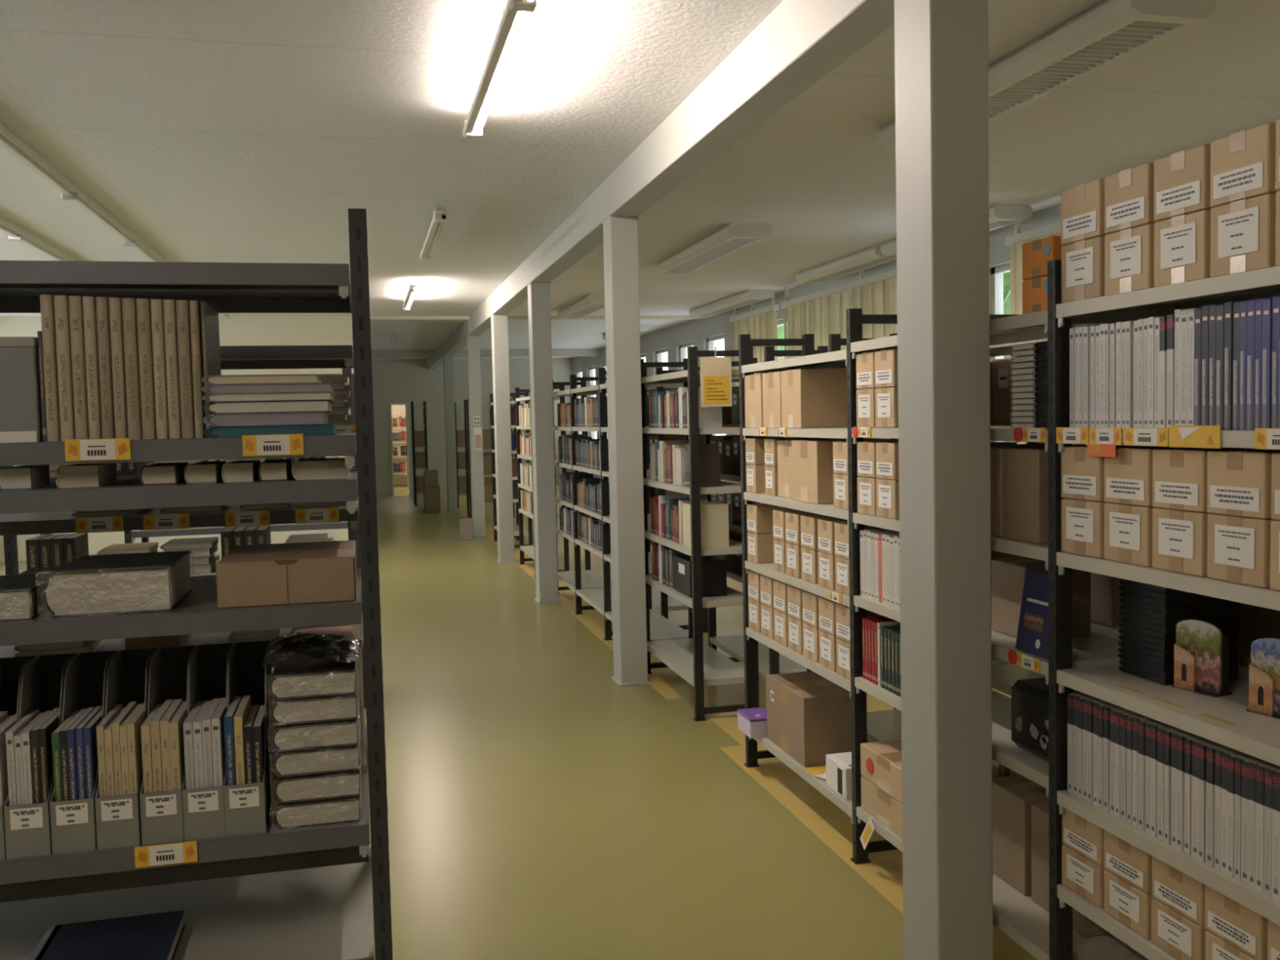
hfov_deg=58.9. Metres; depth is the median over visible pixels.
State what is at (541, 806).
floor
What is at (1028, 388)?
booklet
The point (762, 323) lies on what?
vertical blind
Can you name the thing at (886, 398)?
cardboard box
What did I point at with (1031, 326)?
shelf
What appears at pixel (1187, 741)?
journal
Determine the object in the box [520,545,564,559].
shelf
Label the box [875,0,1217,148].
lamp
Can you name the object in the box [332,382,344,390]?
booklet
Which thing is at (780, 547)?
cardboard box
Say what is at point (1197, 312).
journal
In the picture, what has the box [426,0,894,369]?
ceiling beam
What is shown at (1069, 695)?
journal
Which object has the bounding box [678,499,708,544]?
book
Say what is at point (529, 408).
book
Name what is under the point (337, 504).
booklet
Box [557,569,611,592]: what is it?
shelf
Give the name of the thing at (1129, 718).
journal
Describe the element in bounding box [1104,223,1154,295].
cardboard box
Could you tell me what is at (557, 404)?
book
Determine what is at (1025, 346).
booklet
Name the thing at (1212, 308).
journal
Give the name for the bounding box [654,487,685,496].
box
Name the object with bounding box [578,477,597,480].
book
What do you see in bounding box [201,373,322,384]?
booklet
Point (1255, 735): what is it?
shelf
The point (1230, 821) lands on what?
journal
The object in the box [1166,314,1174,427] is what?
journal
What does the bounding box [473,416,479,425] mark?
panel
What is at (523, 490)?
book
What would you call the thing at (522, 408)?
book
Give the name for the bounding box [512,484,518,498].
book
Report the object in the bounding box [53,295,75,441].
book
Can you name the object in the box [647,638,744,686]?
shelf
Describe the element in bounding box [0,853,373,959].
shelf
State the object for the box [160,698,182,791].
journal
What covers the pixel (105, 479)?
booklet
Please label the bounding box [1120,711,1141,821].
journal
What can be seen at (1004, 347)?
shelf
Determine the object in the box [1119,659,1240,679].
booklet
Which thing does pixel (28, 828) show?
magazine file
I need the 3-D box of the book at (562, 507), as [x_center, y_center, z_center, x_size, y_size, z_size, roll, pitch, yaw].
[-0.599,0.324,9.725,0.154,0.204,0.078,-2,3,-14]
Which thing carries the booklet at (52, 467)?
on the booklet at (52, 473)
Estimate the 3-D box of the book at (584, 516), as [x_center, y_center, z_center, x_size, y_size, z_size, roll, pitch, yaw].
[-0.355,0.377,8.769,0.173,0.192,0.071,-2,3,-14]
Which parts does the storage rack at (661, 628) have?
post, post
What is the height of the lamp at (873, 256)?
0.100 m
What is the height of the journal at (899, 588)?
0.224 m
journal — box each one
[0,711,8,722]
[0,713,16,806]
[0,715,13,726]
[5,708,39,805]
[13,712,44,804]
[21,710,51,804]
[30,707,59,803]
[37,709,59,802]
[51,710,79,801]
[58,708,86,800]
[66,706,95,799]
[75,706,102,799]
[83,708,102,798]
[96,703,122,797]
[104,706,125,796]
[111,701,137,795]
[119,703,142,795]
[126,702,144,794]
[140,703,162,793]
[150,698,173,792]
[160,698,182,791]
[168,701,186,790]
[182,701,204,789]
[192,700,212,788]
[201,697,221,787]
[210,697,226,786]
[223,695,241,785]
[233,695,251,784]
[243,704,259,783]
[252,705,264,782]
[859,529,864,596]
[863,528,888,598]
[866,529,892,599]
[870,530,897,600]
[874,531,899,601]
[878,532,899,603]
[881,533,899,604]
[885,533,899,605]
[889,536,894,607]
[893,535,899,608]
[897,537,900,608]
[1067,692,1084,794]
[1069,328,1075,426]
[1072,693,1091,796]
[1074,327,1078,426]
[1077,696,1095,799]
[1078,326,1083,426]
[1082,697,1100,801]
[1083,326,1090,427]
[1087,699,1106,804]
[1089,325,1095,427]
[1093,701,1113,807]
[1095,325,1099,427]
[1097,704,1114,809]
[1099,324,1103,427]
[1102,704,1124,812]
[1103,323,1111,427]
[1109,323,1115,427]
[1109,708,1128,815]
[1115,321,1123,427]
[1115,710,1133,818]
[1120,321,1125,429]
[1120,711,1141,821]
[1124,320,1133,427]
[1126,715,1143,824]
[1132,715,1152,827]
[1133,320,1137,427]
[1137,319,1143,427]
[1137,719,1159,831]
[1142,318,1148,427]
[1145,721,1163,834]
[1148,316,1161,427]
[1150,723,1172,837]
[1154,317,1159,427]
[1156,726,1178,841]
[1159,316,1166,427]
[1164,728,1185,844]
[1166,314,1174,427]
[1171,731,1189,848]
[1173,309,1186,425]
[1176,733,1198,851]
[1180,309,1187,425]
[1183,736,1207,854]
[1186,307,1198,425]
[1191,739,1213,858]
[1193,307,1201,425]
[1197,742,1220,862]
[1200,305,1208,425]
[1205,744,1229,866]
[1208,304,1220,425]
[1213,747,1235,870]
[1215,304,1224,430]
[1220,750,1244,874]
[1223,302,1234,430]
[1226,753,1250,877]
[1231,302,1239,430]
[1233,755,1257,880]
[1239,300,1246,430]
[1240,758,1264,885]
[1245,299,1255,430]
[1248,760,1271,888]
[1254,297,1266,428]
[1254,763,1279,893]
[1261,297,1271,428]
[1263,766,1279,897]
[1271,296,1279,428]
[1271,769,1279,902]
[1278,294,1279,428]
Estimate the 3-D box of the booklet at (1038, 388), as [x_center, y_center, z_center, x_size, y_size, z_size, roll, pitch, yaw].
[1.107,-0.231,2.822,0.200,0.014,0.125,-2,3,-14]
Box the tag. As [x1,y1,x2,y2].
[859,817,875,849]
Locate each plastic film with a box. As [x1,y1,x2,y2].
[262,631,359,666]
[292,624,366,773]
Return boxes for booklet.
[0,464,50,489]
[14,640,90,651]
[14,640,106,657]
[35,463,75,471]
[35,571,51,573]
[49,470,60,477]
[55,462,116,476]
[56,472,117,488]
[71,508,150,516]
[74,508,142,512]
[96,542,159,555]
[139,462,189,484]
[154,459,208,464]
[159,505,228,512]
[160,537,219,550]
[161,505,220,508]
[161,542,218,557]
[184,461,226,484]
[189,552,215,564]
[190,557,217,573]
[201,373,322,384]
[201,382,335,395]
[202,391,335,402]
[202,400,333,413]
[203,412,329,426]
[203,423,337,437]
[220,457,271,462]
[222,460,261,482]
[227,628,279,639]
[227,628,282,643]
[229,628,278,633]
[239,502,291,509]
[258,458,292,481]
[284,533,334,543]
[292,457,350,479]
[292,624,351,631]
[296,501,346,503]
[296,502,346,507]
[307,419,346,425]
[320,375,350,385]
[328,407,351,415]
[328,414,347,419]
[331,400,344,407]
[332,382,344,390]
[333,390,351,396]
[333,395,347,401]
[1009,361,1038,368]
[1009,367,1035,374]
[1009,373,1040,380]
[1009,386,1044,392]
[1009,410,1035,416]
[1009,416,1035,422]
[1010,342,1039,351]
[1010,349,1036,356]
[1010,355,1035,362]
[1010,379,1036,386]
[1010,392,1037,398]
[1010,398,1048,404]
[1010,404,1035,410]
[1010,422,1044,428]
[1034,341,1047,347]
[1034,346,1047,354]
[1034,353,1047,360]
[1034,360,1047,366]
[1034,366,1047,373]
[1034,372,1047,378]
[1034,378,1047,385]
[1034,385,1048,391]
[1034,391,1048,397]
[1034,397,1048,404]
[1034,404,1048,409]
[1034,409,1048,416]
[1034,416,1048,422]
[1034,422,1048,428]
[1117,653,1239,672]
[1118,604,1239,620]
[1118,609,1239,626]
[1118,622,1239,639]
[1118,628,1239,646]
[1118,635,1239,653]
[1118,640,1239,659]
[1118,647,1239,666]
[1118,666,1239,685]
[1119,579,1188,594]
[1119,585,1213,600]
[1119,591,1236,607]
[1119,597,1240,613]
[1119,616,1240,633]
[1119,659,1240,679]
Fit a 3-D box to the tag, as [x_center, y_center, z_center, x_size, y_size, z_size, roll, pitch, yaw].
[0.760,1.183,3.791,0.003,0.130,0.115,-2,3,-14]
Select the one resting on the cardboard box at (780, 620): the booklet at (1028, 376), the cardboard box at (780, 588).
the cardboard box at (780, 588)
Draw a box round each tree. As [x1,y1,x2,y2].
[777,324,789,437]
[822,271,1010,358]
[1003,288,1010,314]
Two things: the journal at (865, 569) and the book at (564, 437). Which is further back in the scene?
the book at (564, 437)
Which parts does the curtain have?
head rail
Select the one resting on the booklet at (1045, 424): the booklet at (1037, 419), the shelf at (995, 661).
the booklet at (1037, 419)
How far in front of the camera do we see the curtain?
10.78 m
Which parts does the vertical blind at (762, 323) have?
head rail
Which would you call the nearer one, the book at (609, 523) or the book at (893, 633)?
the book at (893, 633)
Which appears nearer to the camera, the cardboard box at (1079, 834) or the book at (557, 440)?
the cardboard box at (1079, 834)
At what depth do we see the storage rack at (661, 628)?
7.86 m
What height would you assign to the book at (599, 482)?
0.222 m
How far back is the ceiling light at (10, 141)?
6.25 m
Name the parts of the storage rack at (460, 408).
post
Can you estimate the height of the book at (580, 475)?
0.230 m
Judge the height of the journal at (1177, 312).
0.246 m
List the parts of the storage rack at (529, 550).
post, post, post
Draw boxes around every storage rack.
[0,208,392,959]
[0,345,371,853]
[0,368,364,725]
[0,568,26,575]
[124,373,365,708]
[391,412,407,474]
[410,400,427,506]
[454,401,490,508]
[463,398,515,517]
[489,391,533,547]
[515,384,569,577]
[552,379,611,594]
[569,374,612,615]
[598,367,688,640]
[640,346,759,721]
[647,366,707,632]
[704,346,827,677]
[737,333,871,823]
[828,333,1034,742]
[845,308,1148,959]
[989,314,1122,696]
[1047,259,1279,959]
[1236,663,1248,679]
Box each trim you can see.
[369,315,705,320]
[371,348,601,358]
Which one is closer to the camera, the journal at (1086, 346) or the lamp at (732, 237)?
the journal at (1086, 346)
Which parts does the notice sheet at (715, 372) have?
yellow panel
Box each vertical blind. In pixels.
[729,290,778,435]
[1005,221,1087,444]
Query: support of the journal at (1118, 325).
on the storage rack at (1255, 735)
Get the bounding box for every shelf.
[0,260,351,312]
[0,432,356,466]
[0,468,358,514]
[0,495,359,535]
[0,567,361,646]
[0,613,363,666]
[0,746,369,884]
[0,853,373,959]
[130,520,347,537]
[219,345,353,369]
[318,373,342,375]
[364,725,367,746]
[391,426,405,428]
[392,441,406,443]
[393,472,407,474]
[413,406,424,408]
[414,446,426,448]
[415,467,426,470]
[456,407,489,409]
[456,423,490,426]
[484,502,493,505]
[490,400,524,404]
[490,425,515,428]
[491,448,516,453]
[492,472,517,479]
[493,494,518,502]
[493,524,528,535]
[515,395,559,401]
[516,425,557,429]
[517,454,558,460]
[518,483,559,492]
[519,508,559,519]
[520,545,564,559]
[552,389,606,396]
[553,426,571,431]
[554,460,572,469]
[555,496,573,508]
[556,526,573,542]
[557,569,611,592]
[570,384,607,393]
[571,426,599,431]
[573,465,608,475]
[573,505,609,519]
[574,538,610,558]
[576,587,612,615]
[599,382,683,389]
[600,426,648,431]
[601,469,650,478]
[602,514,650,530]
[604,551,652,574]
[604,608,688,640]
[640,368,738,383]
[642,426,740,435]
[643,478,741,494]
[644,530,742,555]
[645,574,742,608]
[647,383,683,391]
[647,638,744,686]
[651,586,688,611]
[710,634,806,677]
[720,473,741,482]
[722,424,739,426]
[726,569,742,583]
[728,523,742,533]
[731,373,763,382]
[741,349,870,373]
[742,426,871,438]
[743,492,848,519]
[744,560,849,607]
[746,626,850,692]
[754,737,852,817]
[850,310,1148,352]
[851,425,1048,442]
[853,512,1048,561]
[853,595,1121,676]
[854,676,1048,789]
[856,806,1139,959]
[866,709,901,742]
[990,338,1047,351]
[990,351,1013,356]
[991,594,1122,639]
[991,656,1012,666]
[991,664,1045,696]
[1055,266,1279,318]
[1056,551,1279,610]
[1056,664,1279,766]
[1057,789,1279,925]
[1057,883,1177,959]
[1102,953,1148,959]
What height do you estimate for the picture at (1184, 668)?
0.038 m
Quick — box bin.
[458,517,473,540]
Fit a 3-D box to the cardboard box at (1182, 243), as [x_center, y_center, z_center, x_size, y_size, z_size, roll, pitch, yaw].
[1.227,-0.470,2.322,0.292,0.136,0.148,-2,3,-14]
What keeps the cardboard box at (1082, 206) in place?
on the cardboard box at (1082, 262)
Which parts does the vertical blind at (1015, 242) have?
head rail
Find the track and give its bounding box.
[0,216,78,261]
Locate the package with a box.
[40,551,192,618]
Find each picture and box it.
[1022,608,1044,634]
[1181,663,1186,681]
[1257,685,1263,705]
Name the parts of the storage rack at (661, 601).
post, post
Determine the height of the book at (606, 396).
0.215 m
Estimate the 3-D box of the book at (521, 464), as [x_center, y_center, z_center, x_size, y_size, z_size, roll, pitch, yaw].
[-1.197,-0.072,12.141,0.167,0.219,0.066,-2,3,-14]
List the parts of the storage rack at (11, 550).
post, post, post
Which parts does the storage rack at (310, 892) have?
post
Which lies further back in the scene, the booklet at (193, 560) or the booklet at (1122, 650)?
the booklet at (193, 560)
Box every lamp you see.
[390,330,398,345]
[402,281,417,310]
[419,208,447,260]
[462,0,537,138]
[557,293,604,319]
[602,324,649,340]
[655,222,773,274]
[688,288,773,317]
[795,244,897,283]
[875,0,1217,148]
[880,204,1032,255]
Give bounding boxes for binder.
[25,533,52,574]
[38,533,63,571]
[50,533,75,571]
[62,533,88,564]
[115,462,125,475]
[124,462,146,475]
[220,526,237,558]
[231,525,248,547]
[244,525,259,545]
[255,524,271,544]
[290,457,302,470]
[682,501,728,548]
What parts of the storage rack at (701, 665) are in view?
post, post, post, foot plate, post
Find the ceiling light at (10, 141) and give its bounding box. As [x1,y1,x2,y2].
[0,121,229,318]
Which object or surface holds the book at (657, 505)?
on the storage rack at (701, 665)
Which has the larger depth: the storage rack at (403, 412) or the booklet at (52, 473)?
the storage rack at (403, 412)
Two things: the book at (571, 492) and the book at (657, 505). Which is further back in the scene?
the book at (571, 492)
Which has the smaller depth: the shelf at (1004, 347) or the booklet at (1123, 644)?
the booklet at (1123, 644)
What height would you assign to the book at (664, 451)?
0.181 m
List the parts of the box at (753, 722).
lid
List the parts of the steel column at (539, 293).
cap plate, plate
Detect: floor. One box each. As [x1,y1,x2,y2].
[0,491,1037,959]
[394,484,408,494]
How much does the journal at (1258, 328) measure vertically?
0.244 m
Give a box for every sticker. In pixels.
[1115,684,1147,694]
[1151,697,1186,707]
[1198,712,1237,724]
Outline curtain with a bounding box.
[780,268,897,439]
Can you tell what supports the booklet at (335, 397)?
on the booklet at (338, 403)
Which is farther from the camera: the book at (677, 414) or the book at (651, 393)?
the book at (651, 393)
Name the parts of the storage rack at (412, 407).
post, post, post, post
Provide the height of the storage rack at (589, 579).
1.900 m
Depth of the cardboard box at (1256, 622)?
2.68 m
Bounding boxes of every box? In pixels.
[0,337,43,443]
[124,634,191,649]
[215,540,356,608]
[414,430,425,446]
[414,451,425,468]
[415,475,424,492]
[422,484,440,513]
[423,469,438,485]
[456,429,490,446]
[457,451,491,469]
[457,475,492,493]
[482,430,491,449]
[483,454,492,475]
[484,482,493,502]
[648,397,648,424]
[648,435,653,462]
[649,486,654,497]
[653,434,684,443]
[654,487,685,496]
[673,554,726,598]
[709,435,740,443]
[710,493,717,502]
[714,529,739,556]
[716,435,760,473]
[717,483,741,502]
[718,533,741,559]
[721,386,739,424]
[723,386,739,424]
[724,440,732,475]
[724,493,733,524]
[726,533,742,572]
[731,388,739,424]
[732,435,783,475]
[733,493,742,525]
[733,538,742,575]
[737,706,767,738]
[744,373,763,427]
[745,436,799,465]
[746,464,764,493]
[746,503,791,533]
[746,531,773,563]
[747,569,762,602]
[748,598,761,632]
[760,574,775,608]
[760,604,774,639]
[762,371,782,427]
[764,437,831,466]
[764,466,777,496]
[766,671,851,767]
[773,508,804,541]
[773,538,787,573]
[773,579,789,614]
[773,609,789,646]
[777,438,839,498]
[781,368,847,428]
[785,511,821,545]
[785,542,802,577]
[786,584,803,621]
[787,616,803,654]
[791,438,891,504]
[800,515,838,550]
[800,546,819,583]
[801,590,820,628]
[802,622,819,662]
[817,518,847,555]
[817,551,836,590]
[818,596,837,635]
[818,630,836,671]
[826,751,852,799]
[832,440,898,475]
[833,473,848,509]
[834,522,880,559]
[835,555,849,595]
[835,603,883,643]
[835,637,850,679]
[856,351,880,389]
[856,388,875,427]
[857,440,898,477]
[857,476,876,515]
[860,739,902,803]
[860,775,902,838]
[874,348,897,387]
[875,386,898,427]
[875,441,898,479]
[875,478,899,519]
[990,361,992,424]
[990,441,1017,444]
[990,443,1044,447]
[990,444,1087,537]
[991,550,1026,594]
[991,557,1090,637]
[991,760,1009,777]
[991,774,1048,895]
[992,357,1017,424]
[1006,447,1048,544]
[1009,768,1019,776]
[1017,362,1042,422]
[1022,235,1063,279]
[1022,275,1047,314]
[1031,802,1110,937]
[1061,178,1106,245]
[1061,235,1105,303]
[1061,444,1152,502]
[1061,497,1107,558]
[1062,808,1103,866]
[1062,844,1105,908]
[1090,572,1124,626]
[1103,829,1151,893]
[1103,869,1153,939]
[1104,162,1158,234]
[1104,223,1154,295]
[1104,446,1196,506]
[1104,502,1154,567]
[1151,507,1212,577]
[1151,856,1204,926]
[1151,897,1207,959]
[1152,447,1262,512]
[1153,143,1213,221]
[1154,209,1210,287]
[1204,884,1267,959]
[1204,929,1256,959]
[1207,448,1279,519]
[1207,513,1278,588]
[1210,122,1279,207]
[1210,193,1275,277]
[1236,603,1279,666]
[1267,919,1279,959]
[1270,520,1279,591]
[1271,453,1279,520]
[1275,119,1279,190]
[1275,191,1279,266]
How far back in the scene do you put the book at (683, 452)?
5.94 m
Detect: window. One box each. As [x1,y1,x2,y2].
[576,369,582,434]
[588,366,595,439]
[602,363,608,439]
[656,348,667,362]
[679,342,693,369]
[706,333,724,435]
[777,319,787,358]
[991,262,1009,441]
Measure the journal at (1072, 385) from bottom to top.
0.236 m
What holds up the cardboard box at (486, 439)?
on the storage rack at (465, 402)
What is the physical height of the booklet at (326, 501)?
0.009 m
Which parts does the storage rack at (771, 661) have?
post, post, post, post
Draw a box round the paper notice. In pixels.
[474,426,482,449]
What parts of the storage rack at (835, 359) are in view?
post, foot plate, post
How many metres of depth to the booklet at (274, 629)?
2.74 m
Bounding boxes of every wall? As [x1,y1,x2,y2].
[0,315,354,562]
[371,357,573,495]
[391,404,408,484]
[572,203,1061,483]
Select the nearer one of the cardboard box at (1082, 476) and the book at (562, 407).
the cardboard box at (1082, 476)
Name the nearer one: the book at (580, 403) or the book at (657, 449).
the book at (657, 449)
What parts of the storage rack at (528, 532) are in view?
post, post, post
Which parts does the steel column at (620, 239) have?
cap plate, plate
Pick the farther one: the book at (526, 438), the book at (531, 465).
the book at (526, 438)
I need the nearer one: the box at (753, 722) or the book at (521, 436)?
the box at (753, 722)
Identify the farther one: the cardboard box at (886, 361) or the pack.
the cardboard box at (886, 361)
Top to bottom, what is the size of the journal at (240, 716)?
0.199 m
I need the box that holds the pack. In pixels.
[1011,677,1079,761]
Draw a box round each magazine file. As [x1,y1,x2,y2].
[0,655,38,860]
[4,653,78,859]
[49,650,119,854]
[94,647,158,849]
[139,644,197,845]
[182,642,234,840]
[223,640,275,836]
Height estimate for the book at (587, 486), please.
0.177 m
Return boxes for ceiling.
[0,0,1279,359]
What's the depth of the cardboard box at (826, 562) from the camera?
4.09 m
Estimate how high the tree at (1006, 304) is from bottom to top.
5.519 m
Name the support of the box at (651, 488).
on the storage rack at (661, 601)
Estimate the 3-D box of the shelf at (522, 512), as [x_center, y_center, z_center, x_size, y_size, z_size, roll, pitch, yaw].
[-1.010,0.343,11.695,0.338,0.032,1.066,-2,3,-14]
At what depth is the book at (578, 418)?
8.79 m
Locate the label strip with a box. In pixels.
[1121,429,1254,448]
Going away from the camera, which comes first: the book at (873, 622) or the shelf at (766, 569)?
the book at (873, 622)
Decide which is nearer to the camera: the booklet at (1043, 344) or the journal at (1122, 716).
the journal at (1122, 716)
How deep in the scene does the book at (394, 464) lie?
27.43 m
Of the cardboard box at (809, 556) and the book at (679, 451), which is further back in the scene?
the book at (679, 451)
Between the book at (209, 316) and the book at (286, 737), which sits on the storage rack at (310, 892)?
the book at (209, 316)
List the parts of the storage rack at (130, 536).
post, post, post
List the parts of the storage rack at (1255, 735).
post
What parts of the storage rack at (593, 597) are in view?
post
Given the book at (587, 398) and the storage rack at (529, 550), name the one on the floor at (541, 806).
the storage rack at (529, 550)
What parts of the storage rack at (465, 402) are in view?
post, post, post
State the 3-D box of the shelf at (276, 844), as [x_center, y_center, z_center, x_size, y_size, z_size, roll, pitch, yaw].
[-1.073,0.627,2.087,1.116,0.036,0.498,-2,3,-14]
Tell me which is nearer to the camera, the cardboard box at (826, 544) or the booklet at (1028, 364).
the booklet at (1028, 364)
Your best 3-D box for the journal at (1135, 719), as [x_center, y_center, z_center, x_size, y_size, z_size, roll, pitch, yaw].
[1.170,0.639,2.510,0.170,0.242,0.016,-2,3,-14]
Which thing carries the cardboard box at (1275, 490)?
on the cardboard box at (1275, 525)
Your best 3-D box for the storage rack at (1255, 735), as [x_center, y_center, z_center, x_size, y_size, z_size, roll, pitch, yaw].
[1.298,0.450,2.222,0.352,1.900,1.194,-2,3,-14]
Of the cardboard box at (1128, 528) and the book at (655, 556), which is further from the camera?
the book at (655, 556)
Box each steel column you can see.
[442,355,458,511]
[466,335,486,537]
[490,314,515,563]
[527,282,559,604]
[602,216,650,686]
[893,0,993,959]
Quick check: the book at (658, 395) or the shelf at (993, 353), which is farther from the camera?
the book at (658, 395)
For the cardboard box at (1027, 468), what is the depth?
2.85 m
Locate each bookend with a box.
[1172,619,1232,697]
[1246,637,1279,719]
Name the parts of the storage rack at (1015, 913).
post, foot plate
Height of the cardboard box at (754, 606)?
0.129 m
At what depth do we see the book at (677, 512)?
6.08 m
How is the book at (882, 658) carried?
on the storage rack at (1015, 913)
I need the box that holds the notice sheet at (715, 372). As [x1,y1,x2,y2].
[699,346,732,406]
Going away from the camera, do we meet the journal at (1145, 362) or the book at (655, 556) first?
the journal at (1145, 362)
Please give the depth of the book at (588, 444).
8.41 m
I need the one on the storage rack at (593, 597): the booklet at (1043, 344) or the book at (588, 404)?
the book at (588, 404)
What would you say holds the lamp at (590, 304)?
attached to the ceiling
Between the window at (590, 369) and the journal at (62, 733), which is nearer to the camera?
the journal at (62, 733)
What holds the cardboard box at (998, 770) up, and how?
on the storage rack at (1004, 677)
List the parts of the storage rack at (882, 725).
post, post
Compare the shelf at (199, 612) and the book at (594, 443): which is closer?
the shelf at (199, 612)
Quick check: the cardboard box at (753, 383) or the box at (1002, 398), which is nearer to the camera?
the box at (1002, 398)
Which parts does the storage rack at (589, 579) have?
post, post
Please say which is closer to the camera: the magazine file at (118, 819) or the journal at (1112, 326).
the magazine file at (118, 819)
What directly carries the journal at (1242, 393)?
on the storage rack at (1255, 735)
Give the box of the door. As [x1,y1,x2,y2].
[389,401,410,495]
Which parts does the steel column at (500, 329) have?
plate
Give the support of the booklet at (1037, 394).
on the booklet at (1039, 400)
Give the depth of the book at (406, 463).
27.49 m
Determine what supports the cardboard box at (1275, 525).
on the storage rack at (1255, 735)
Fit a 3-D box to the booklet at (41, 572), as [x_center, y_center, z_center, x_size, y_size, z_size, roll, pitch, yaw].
[-1.398,0.242,2.718,0.149,0.026,0.200,-2,3,-14]
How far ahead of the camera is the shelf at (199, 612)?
1.90 m
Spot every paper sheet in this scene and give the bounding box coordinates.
[804,765,826,777]
[809,768,826,775]
[814,772,826,779]
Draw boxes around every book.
[0,573,48,622]
[28,910,185,959]
[37,331,47,441]
[40,294,61,441]
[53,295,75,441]
[68,295,88,439]
[82,296,102,439]
[95,297,115,438]
[108,297,128,438]
[121,297,142,439]
[136,298,156,439]
[150,298,168,439]
[163,299,182,438]
[175,300,195,438]
[189,300,206,438]
[200,302,221,437]
[267,654,356,699]
[269,669,357,724]
[270,711,358,751]
[271,715,359,777]
[272,740,359,803]
[272,795,359,829]
[391,417,394,427]
[393,432,396,441]
[393,462,395,472]
[394,447,397,456]
[395,463,399,472]
[396,432,399,441]
[397,447,400,456]
[399,416,402,426]
[399,432,401,441]
[399,462,402,472]
[400,431,404,441]
[400,445,403,456]
[401,417,404,426]
[401,462,404,472]
[403,445,406,456]
[404,431,406,441]
[404,461,407,472]
[510,408,515,425]
[511,435,515,450]
[511,458,516,476]
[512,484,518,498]
[520,405,524,426]
[520,435,522,454]
[520,462,532,484]
[520,489,522,509]
[521,407,524,426]
[521,436,523,454]
[521,466,524,484]
[522,432,531,454]
[522,488,524,510]
[523,491,524,510]
[524,403,529,426]
[524,435,529,455]
[524,464,526,485]
[524,489,528,511]
[525,408,527,426]
[525,438,527,455]
[526,463,532,486]
[526,493,528,511]
[527,408,528,426]
[527,465,529,486]
[528,408,530,426]
[528,436,529,456]
[528,465,530,487]
[528,490,533,513]
[530,465,532,488]
[530,495,532,514]
[556,403,560,426]
[557,440,559,462]
[558,435,560,462]
[559,404,560,426]
[559,437,561,462]
[559,475,561,498]
[559,507,561,529]
[560,403,565,426]
[560,435,563,462]
[560,478,562,498]
[560,505,566,529]
[561,509,564,530]
[562,404,565,426]
[562,434,586,462]
[562,471,585,500]
[563,507,565,532]
[564,475,569,500]
[565,403,570,426]
[565,437,568,463]
[565,506,573,532]
[566,509,571,533]
[567,404,570,426]
[567,479,570,502]
[568,436,591,463]
[568,438,592,464]
[568,510,571,534]
[569,473,593,502]
[570,480,573,503]
[571,509,573,536]
[573,399,578,426]
[575,439,581,465]
[577,404,579,426]
[577,440,581,466]
[577,483,579,505]
[577,511,586,539]
[578,399,584,426]
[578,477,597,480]
[578,480,582,506]
[579,402,584,426]
[579,442,582,466]
[579,483,582,506]
[580,514,590,541]
[581,439,591,466]
[581,481,583,506]
[582,403,585,426]
[582,478,600,508]
[582,515,589,542]
[583,442,585,466]
[583,515,590,542]
[584,396,599,426]
[585,439,599,467]
[585,517,590,543]
[586,401,590,426]
[586,443,590,467]
[586,484,589,509]
[587,403,590,426]
[588,483,599,509]
[588,518,590,544]
[589,398,599,426]
[589,440,599,468]
[590,484,596,510]
[590,515,599,545]
[591,442,594,468]
[591,486,593,511]
[591,520,601,546]
[592,399,595,426]
[592,484,597,511]
[593,442,599,468]
[593,524,598,548]
[595,399,596,426]
[595,399,599,426]
[595,444,598,469]
[596,484,599,512]
[596,524,599,549]
[598,444,599,469]
[598,520,601,550]
[599,482,609,514]
[601,523,610,551]
[605,395,608,426]
[607,439,608,470]
[608,526,610,552]
[648,391,650,427]
[649,391,653,427]
[649,446,653,479]
[649,497,653,533]
[651,540,653,578]
[652,391,678,427]
[653,443,655,479]
[653,496,658,534]
[653,541,658,580]
[654,391,675,427]
[654,441,658,480]
[656,504,659,535]
[656,545,658,581]
[657,395,660,427]
[657,448,659,481]
[657,543,662,582]
[658,440,688,482]
[658,494,689,536]
[659,395,664,427]
[660,503,665,537]
[661,544,671,584]
[663,395,666,427]
[663,449,666,482]
[664,503,666,537]
[665,548,670,586]
[666,392,675,427]
[666,444,685,483]
[666,498,689,539]
[667,445,672,484]
[669,393,675,427]
[669,548,684,587]
[671,394,675,427]
[671,444,685,484]
[671,508,674,541]
[673,505,678,542]
[675,391,679,427]
[675,448,685,484]
[675,511,679,543]
[677,448,685,485]
[678,386,700,427]
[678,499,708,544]
[682,395,684,427]
[682,450,720,486]
[684,392,687,428]
[685,444,688,486]
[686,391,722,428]
[688,443,719,487]
[862,616,887,679]
[865,617,889,680]
[868,618,892,682]
[871,619,897,684]
[874,621,890,685]
[877,621,900,686]
[880,625,900,688]
[884,626,900,690]
[888,628,900,692]
[891,630,900,693]
[895,631,900,696]
[898,633,901,697]
[1015,569,1048,659]
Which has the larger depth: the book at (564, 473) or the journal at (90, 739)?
the book at (564, 473)
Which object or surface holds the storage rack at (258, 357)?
on the floor at (541, 806)

